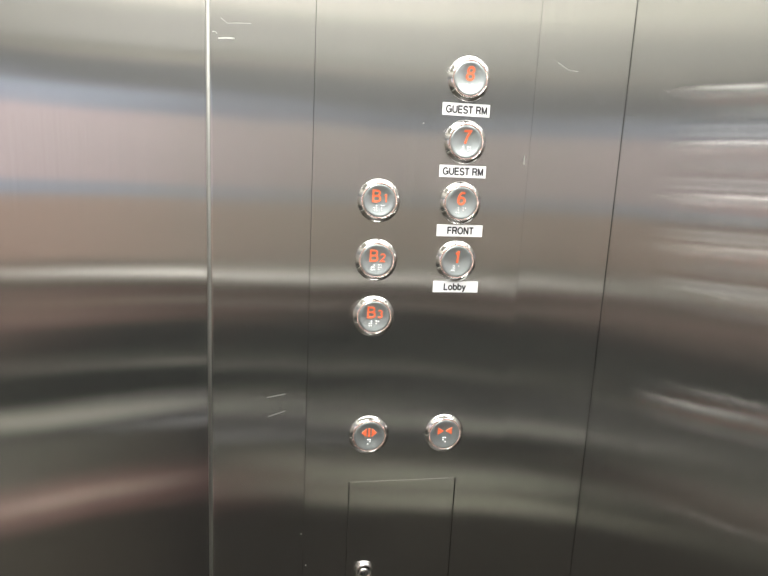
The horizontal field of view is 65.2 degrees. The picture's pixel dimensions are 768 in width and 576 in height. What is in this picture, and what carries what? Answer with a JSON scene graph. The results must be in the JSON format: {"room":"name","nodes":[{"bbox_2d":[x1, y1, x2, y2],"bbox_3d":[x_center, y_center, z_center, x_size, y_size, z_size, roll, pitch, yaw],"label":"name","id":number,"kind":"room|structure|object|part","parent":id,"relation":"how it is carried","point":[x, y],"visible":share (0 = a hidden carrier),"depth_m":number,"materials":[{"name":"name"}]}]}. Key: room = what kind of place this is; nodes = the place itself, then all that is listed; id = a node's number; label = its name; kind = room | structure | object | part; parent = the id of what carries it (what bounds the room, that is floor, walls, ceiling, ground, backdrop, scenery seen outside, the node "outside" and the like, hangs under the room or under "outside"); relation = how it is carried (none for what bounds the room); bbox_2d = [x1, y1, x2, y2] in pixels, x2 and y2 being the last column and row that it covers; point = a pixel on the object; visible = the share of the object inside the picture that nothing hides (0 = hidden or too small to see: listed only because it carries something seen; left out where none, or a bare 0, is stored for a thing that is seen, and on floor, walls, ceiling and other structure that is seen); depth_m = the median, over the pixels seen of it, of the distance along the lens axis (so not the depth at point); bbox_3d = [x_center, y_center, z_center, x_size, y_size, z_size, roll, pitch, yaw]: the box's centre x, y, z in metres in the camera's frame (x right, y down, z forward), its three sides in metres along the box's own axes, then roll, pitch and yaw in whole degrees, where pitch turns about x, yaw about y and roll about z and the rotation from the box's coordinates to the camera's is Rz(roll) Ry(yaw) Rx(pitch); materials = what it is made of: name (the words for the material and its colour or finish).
{"room":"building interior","nodes":[
{"label":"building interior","id":0,"kind":"room"},
{"bbox_2d":[209,0,636,575],"bbox_3d":[0.018,0.011,0.751,0.435,2.300,0.200,1,11,-10],"label":"wall","id":1,"kind":"structure","parent":0,"point":[262,52],"depth_m":0.64,"materials":[{"name":"metal"}]},
{"bbox_2d":[0,0,209,575],"bbox_3d":[-0.648,0.092,0.627,0.910,2.115,0.040,1,11,-10],"label":"door","id":2,"kind":"structure","parent":1,"relation":"in","point":[104,436],"depth_m":0.65,"materials":[{"name":"metal"}]},
{"bbox_2d":[205,0,212,575],"bbox_3d":[-0.179,0.027,0.617,0.004,2.300,0.004,1,11,-10],"label":"trim","id":3,"kind":"structure","parent":1,"relation":"attached to","point":[206,1],"depth_m":0.61,"materials":[{"name":"grey metal"}]},
{"bbox_2d":[302,0,542,575],"bbox_3d":[0.033,0.045,0.655,0.229,1.570,0.012,1,11,-10],"label":"control panel","id":4,"kind":"object","parent":1,"relation":"attached to","point":[407,507],"depth_m":0.64,"materials":[{"name":"metal"}]},
{"bbox_3d":[-0.017,0.164,0.668,0.045,0.045,0.006,1,11,-10],"label":"lift button","id":5,"kind":"part","parent":4,"relation":"part of","materials":[{"name":"silver metal"}]},
{"bbox_3d":[-0.011,0.030,0.642,0.045,0.045,0.006,1,11,-10],"label":"lift button","id":6,"kind":"part","parent":4,"relation":"part of","materials":[{"name":"silver metal"}]},
{"bbox_3d":[-0.008,-0.029,0.631,0.045,0.045,0.006,1,11,-10],"label":"lift button","id":7,"kind":"part","parent":4,"relation":"part of","materials":[{"name":"silver metal"}]},
{"bbox_3d":[-0.005,-0.090,0.620,0.045,0.045,0.006,1,11,-10],"label":"lift button","id":8,"kind":"part","parent":4,"relation":"part of","materials":[{"name":"silver metal"}]},
{"bbox_3d":[0.015,0.355,0.715,0.124,0.277,0.003,1,11,-10],"label":"access door","id":9,"kind":"part","parent":4,"relation":"part of","materials":[{"name":"silver metal"}]},
{"bbox_3d":[0.069,0.166,0.683,0.045,0.045,0.006,1,11,-10],"label":"lift button","id":10,"kind":"part","parent":4,"relation":"part of","materials":[{"name":"silver metal"}]},
{"bbox_2d":[433,281,477,292],"bbox_3d":[0.078,-0.001,0.654,0.051,0.013,0.001,1,11,-10],"label":"sticker","id":11,"kind":"object","parent":4,"relation":"attached to","point":[438,286],"visible":1,"depth_m":0.65,"materials":[{"name":"white"}]},
{"bbox_3d":[0.078,-0.029,0.646,0.045,0.045,0.006,1,11,-10],"label":"lift button","id":12,"kind":"part","parent":4,"relation":"part of","materials":[{"name":"silver metal"}]},
{"bbox_2d":[436,224,482,236],"bbox_3d":[0.081,-0.061,0.643,0.051,0.013,0.001,1,11,-10],"label":"sticker","id":13,"kind":"object","parent":4,"relation":"attached to","point":[442,229],"visible":1,"depth_m":0.64,"materials":[{"name":"white"}]},
{"bbox_3d":[0.081,-0.090,0.635,0.045,0.045,0.006,1,11,-10],"label":"lift button","id":14,"kind":"part","parent":4,"relation":"part of","materials":[{"name":"silver metal"}]},
{"bbox_2d":[439,165,485,177],"bbox_3d":[0.083,-0.122,0.631,0.051,0.013,0.001,0,11,-10],"label":"sticker","id":15,"kind":"object","parent":4,"relation":"attached to","point":[459,171],"visible":1,"depth_m":0.63,"materials":[{"name":"white"}]},
{"bbox_3d":[0.085,-0.152,0.623,0.045,0.045,0.006,1,11,-10],"label":"lift button","id":16,"kind":"part","parent":4,"relation":"part of","materials":[{"name":"silver metal"}]},
{"bbox_2d":[442,102,489,117],"bbox_3d":[0.085,-0.184,0.619,0.051,0.013,0.001,1,11,-10],"label":"sticker","id":17,"kind":"object","parent":4,"relation":"attached to","point":[449,108],"visible":1,"depth_m":0.62,"materials":[{"name":"white"}]},
{"bbox_3d":[0.087,-0.213,0.612,0.045,0.045,0.006,1,11,-10],"label":"lift button","id":18,"kind":"part","parent":4,"relation":"part of","materials":[{"name":"silver metal"}]},
{"bbox_2d":[570,0,767,575],"bbox_3d":[0.433,0.183,-0.047,0.100,2.300,2.050,1,11,-10],"label":"wall","id":19,"kind":"structure","parent":0,"point":[674,476],"depth_m":0.55,"materials":[{"name":"metal"}]}
]}

